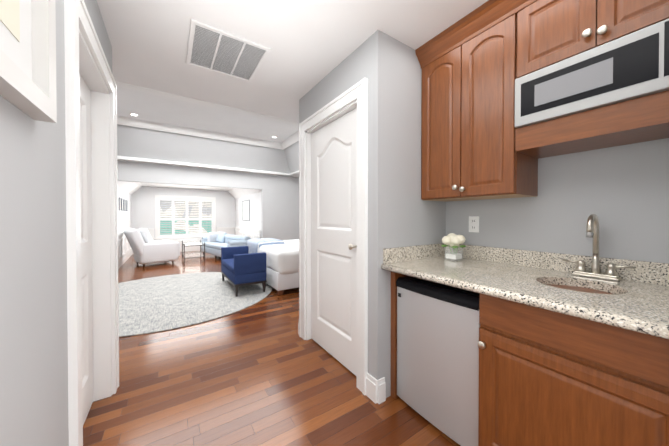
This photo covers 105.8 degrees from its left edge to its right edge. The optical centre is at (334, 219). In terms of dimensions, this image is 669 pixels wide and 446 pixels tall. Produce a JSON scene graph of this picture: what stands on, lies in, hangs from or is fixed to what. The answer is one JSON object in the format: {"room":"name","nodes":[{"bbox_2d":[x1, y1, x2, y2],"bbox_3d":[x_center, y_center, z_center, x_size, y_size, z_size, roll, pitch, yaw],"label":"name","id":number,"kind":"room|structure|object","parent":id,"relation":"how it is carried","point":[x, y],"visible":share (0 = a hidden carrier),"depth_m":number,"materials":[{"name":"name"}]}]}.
{"room":"kitchenette","nodes":[
{"label":"kitchenette","id":0,"kind":"room"},
{"bbox_2d":[0,0,111,445],"bbox_3d":[-0.269,0.006,-0.299,0.120,2.440,5.020,0,1,-33],"label":"wall","id":1,"kind":"structure","parent":0,"point":[33,237],"depth_m":0.75,"materials":[{"name":"grey paint"}]},
{"bbox_2d":[0,0,56,122],"bbox_3d":[-0.696,-0.702,0.496,0.045,0.820,0.629,0,1,-33],"label":"framed picture","id":2,"kind":"object","parent":1,"relation":"attached to","point":[28,57],"visible":1,"depth_m":0.68,"materials":[{"name":"grey wood"}]},
{"bbox_2d":[64,0,118,445],"bbox_3d":[-1.353,0.126,1.372,0.152,2.168,0.996,0,1,-33],"label":"door frame","id":3,"kind":"structure","parent":1,"relation":"attached to","point":[85,57],"depth_m":1.56,"materials":[{"name":"white wood"}]},
{"bbox_2d":[118,181,261,198],"bbox_3d":[-4.378,-1.013,7.767,3.460,0.420,3.510,0,1,-33],"label":"ceiling","id":4,"kind":"structure","parent":0,"point":[131,188],"depth_m":8.24,"materials":[{"name":"white paint"}]},
{"bbox_2d":[117,160,298,240],"bbox_3d":[-3.255,-0.060,6.414,5.940,2.440,0.120,0,1,-33],"label":"wall","id":5,"kind":"structure","parent":0,"point":[274,208],"depth_m":7.42,"materials":[{"name":"paint"}]},
{"bbox_2d":[121,198,123,210],"bbox_3d":[-5.503,-0.386,6.573,0.019,0.310,0.240,0,1,-33],"label":"picture frame","id":6,"kind":"object","parent":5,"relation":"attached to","point":[122,204],"visible":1,"depth_m":6.58,"materials":[{"name":"grey"}]},
{"bbox_2d":[118,232,131,262],"bbox_3d":[-5.682,0.663,6.893,0.030,0.685,3.294,0,1,-33],"label":"trim","id":7,"kind":"structure","parent":5,"relation":"attached to","point":[124,248],"depth_m":6.46,"materials":[{"name":"white wood"}]},
{"bbox_2d":[118,251,132,268],"bbox_3d":[-5.700,1.081,6.882,0.016,0.150,3.330,0,1,-33],"label":"baseboard","id":8,"kind":"structure","parent":5,"relation":"attached to","point":[127,257],"depth_m":6.78,"materials":[{"name":"white wood"}]},
{"bbox_2d":[154,195,215,240],"bbox_3d":[-5.329,-0.054,9.150,1.924,1.575,0.170,0,1,-33],"label":"shutters","id":9,"kind":"object","parent":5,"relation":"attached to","point":[173,236],"visible":0.98,"depth_m":9.08,"materials":[{"name":"white wood"}]},
{"bbox_2d":[117,156,289,175],"bbox_3d":[-3.139,-1.331,6.227,4.510,0.110,0.110,0,1,-33],"label":"crown molding","id":10,"kind":"structure","parent":5,"relation":"attached to","point":[118,157],"depth_m":6.09,"materials":[{"name":"white wood"}]},
{"bbox_2d":[217,227,233,234],"bbox_3d":[-4.221,0.635,9.806,0.629,0.685,0.030,0,1,-33],"label":"trim","id":11,"kind":"structure","parent":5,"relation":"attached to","point":[229,230],"depth_m":9.83,"materials":[{"name":"white wood"}]},
{"bbox_2d":[242,200,249,220],"bbox_3d":[-3.005,-0.306,8.599,0.019,0.690,0.900,0,1,-33],"label":"framed picture","id":12,"kind":"object","parent":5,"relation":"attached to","point":[245,210],"visible":1,"depth_m":8.56,"materials":[{"name":"grey"}]},
{"bbox_2d":[234,227,259,238],"bbox_3d":[-3.043,0.646,8.627,0.030,0.685,3.294,0,1,-33],"label":"trim","id":13,"kind":"structure","parent":5,"relation":"attached to","point":[253,234],"depth_m":8.34,"materials":[{"name":"white wood"}]},
{"bbox_2d":[83,251,460,445],"bbox_3d":[-1.458,1.208,4.604,8.500,0.060,14.500,0,1,-33],"label":"floor","id":14,"kind":"structure","parent":0,"point":[261,373],"depth_m":1.76,"materials":[{"name":"brown wood"}]},
{"bbox_2d":[123,228,179,266],"bbox_3d":[-4.729,0.688,6.585,0.886,0.942,1.064,0,1,42],"label":"armchair","id":15,"kind":"object","parent":14,"relation":"on","point":[146,248],"visible":1,"depth_m":6.28,"materials":[{"name":"white fabric"}]},
{"bbox_2d":[177,239,201,251],"bbox_3d":[-5.247,0.937,9.035,1.754,0.395,0.180,0,1,-33],"label":"radiator cover","id":16,"kind":"object","parent":14,"relation":"on","point":[191,248],"visible":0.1,"depth_m":8.99,"materials":[{"name":"white"}]},
{"bbox_2d":[182,240,204,262],"bbox_3d":[-4.088,0.894,7.318,0.522,0.515,1.062,0,1,-33],"label":"coffee table","id":17,"kind":"object","parent":14,"relation":"on","point":[184,253],"visible":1,"depth_m":7.14,"materials":[{"name":"grey metal"}]},
{"bbox_2d":[118,272,272,336],"bbox_3d":[-2.554,1.177,4.051,3.040,0.012,3.040,0,1,-33],"label":"round rug","id":18,"kind":"object","parent":14,"relation":"on","point":[159,304],"visible":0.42,"depth_m":3.67,"materials":[{"name":"white carpet"}]},
{"bbox_2d":[221,246,266,296],"bbox_3d":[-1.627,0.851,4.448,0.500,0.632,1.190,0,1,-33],"label":"armchair","id":19,"kind":"object","parent":18,"relation":"on","point":[241,266],"visible":1,"depth_m":4.01,"materials":[{"name":"blue fabric"}]},
{"bbox_2d":[201,232,250,258],"bbox_3d":[-3.278,0.773,7.525,2.130,0.753,0.623,1,1,45],"label":"sofa","id":20,"kind":"object","parent":14,"relation":"on","point":[215,242],"visible":0.79,"depth_m":7.54,"materials":[{"name":"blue fabric"}]},
{"bbox_2d":[247,238,298,294],"bbox_3d":[-0.439,0.522,5.247,2.264,1.300,1.870,0,1,-33],"label":"bed","id":21,"kind":"object","parent":14,"relation":"on","point":[282,272],"visible":0.35,"depth_m":4.07,"materials":[{"name":"white fabric"}]},
{"bbox_2d":[247,238,284,252],"bbox_3d":[-1.417,0.655,5.210,0.588,0.498,0.859,0,1,-33],"label":"throw","id":22,"kind":"object","parent":21,"relation":"on","point":[254,245],"depth_m":4.93,"materials":[{"name":"fabric"}]},
{"bbox_2d":[258,239,298,273],"bbox_3d":[-0.646,0.668,5.094,1.722,0.411,1.841,0,1,-33],"label":"duvet","id":23,"kind":"object","parent":21,"relation":"on","point":[282,256],"depth_m":4.07,"materials":[{"name":"white fabric"}]},
{"bbox_2d":[381,0,668,445],"bbox_3d":[0.944,-0.009,1.354,0.720,2.438,1.226,0,1,-33],"label":"kitchenette","id":24,"kind":"object","parent":14,"relation":"on","point":[493,346],"visible":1,"depth_m":1.21,"materials":[{"name":"brown wood"}]},
{"bbox_2d":[396,276,479,445],"bbox_3d":[0.781,0.798,1.614,0.560,0.818,0.536,0,1,-33],"label":"fridge","id":25,"kind":"object","parent":24,"relation":"in","point":[438,325],"depth_m":1.41,"materials":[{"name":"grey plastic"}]},
{"bbox_2d":[469,216,478,232],"bbox_3d":[1.030,0.036,1.872,0.008,0.118,0.076,0,1,-33],"label":"outlet plate","id":26,"kind":"object","parent":24,"relation":"attached to","point":[473,220],"depth_m":1.87,"materials":[{"name":"white plastic"}]},
{"bbox_2d":[381,243,668,338],"bbox_3d":[0.943,0.266,1.356,0.718,0.140,1.226,0,1,-33],"label":"countertop","id":27,"kind":"structure","parent":24,"relation":"on","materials":[{"name":"stone"}]},
{"bbox_2d":[515,19,668,128],"bbox_3d":[1.266,-0.620,1.193,0.332,0.257,0.605,0,1,-33],"label":"microwave","id":28,"kind":"object","parent":24,"relation":"in","point":[631,67],"depth_m":1.09,"materials":[{"name":"silver plastic"}]},
{"bbox_2d":[562,214,634,280],"bbox_3d":[1.296,0.134,1.269,0.157,0.324,0.261,0,1,-33],"label":"faucet","id":29,"kind":"object","parent":24,"relation":"on","point":[594,267],"depth_m":1.29,"materials":[{"name":"silver metal"}]},
{"bbox_2d":[97,0,487,176],"bbox_3d":[-0.590,-1.660,2.346,5.940,0.840,9.820,0,1,-33],"label":"ceiling","id":30,"kind":"structure","parent":0,"point":[311,44],"depth_m":1.96,"materials":[{"name":"white paint"}]},
{"bbox_2d":[117,115,283,149],"bbox_3d":[-2.904,-1.966,5.863,3.680,0.135,0.135,0,1,-33],"label":"crown molding","id":31,"kind":"structure","parent":30,"relation":"attached to","point":[171,128],"depth_m":5.67,"materials":[{"name":"white wood"}]},
{"bbox_2d":[115,81,298,125],"bbox_3d":[-0.996,-1.299,2.968,4.510,0.110,0.110,0,1,-33],"label":"crown molding","id":32,"kind":"structure","parent":30,"relation":"attached to","point":[123,85],"depth_m":2.69,"materials":[{"name":"white"}]},
{"bbox_2d":[186,19,270,82],"bbox_3d":[-0.814,-1.230,1.913,0.505,0.012,0.535,0,1,-33],"label":"ceiling vent","id":33,"kind":"object","parent":30,"relation":"in","point":[215,50],"visible":1,"depth_m":1.87,"materials":[{"name":"white metal"}]},
{"bbox_2d":[280,131,298,148],"bbox_3d":[-0.589,-1.964,5.569,0.135,0.135,2.880,0,1,-33],"label":"crown molding","id":34,"kind":"structure","parent":30,"relation":"attached to","point":[293,138],"depth_m":6.34,"materials":[{"name":"white wood"}]},
{"bbox_2d":[289,170,298,175],"bbox_3d":[-0.224,-1.327,5.798,0.110,0.110,3.750,0,1,-33],"label":"crown molding","id":35,"kind":"structure","parent":30,"relation":"attached to","point":[296,172],"depth_m":7.16,"materials":[{"name":"white wood"}]},
{"bbox_2d":[299,30,395,397],"bbox_3d":[0.008,-0.018,2.181,0.120,2.440,1.180,0,1,-33],"label":"wall","id":36,"kind":"structure","parent":0,"point":[374,59],"depth_m":1.70,"materials":[{"name":"grey paint"}]},
{"bbox_2d":[299,77,367,395],"bbox_3d":[-0.017,0.118,2.194,0.147,2.168,1.033,0,1,-33],"label":"door frame","id":37,"kind":"structure","parent":36,"relation":"attached to","point":[334,238],"depth_m":2.13,"materials":[{"name":"white wood"}]},
{"bbox_2d":[396,40,447,246],"bbox_3d":[0.614,-0.016,1.963,0.600,2.440,0.150,0,1,-33],"label":"wall","id":38,"kind":"structure","parent":0,"point":[419,221],"depth_m":1.83,"materials":[{"name":"grey paint"}]},
{"bbox_2d":[448,138,668,262],"bbox_3d":[1.368,-0.011,1.472,0.122,2.440,1.780,0,1,-33],"label":"wall","id":39,"kind":"structure","parent":0,"point":[622,192],"depth_m":1.36,"materials":[{"name":"grey paint"}]},
{"label":"outside","id":40,"kind":"structure","parent":0,"visible":0},
{"bbox_2d":[160,200,210,234],"bbox_3d":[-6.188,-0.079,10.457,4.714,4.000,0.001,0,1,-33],"label":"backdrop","id":41,"kind":"structure","parent":40,"point":[184,216],"depth_m":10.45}
]}

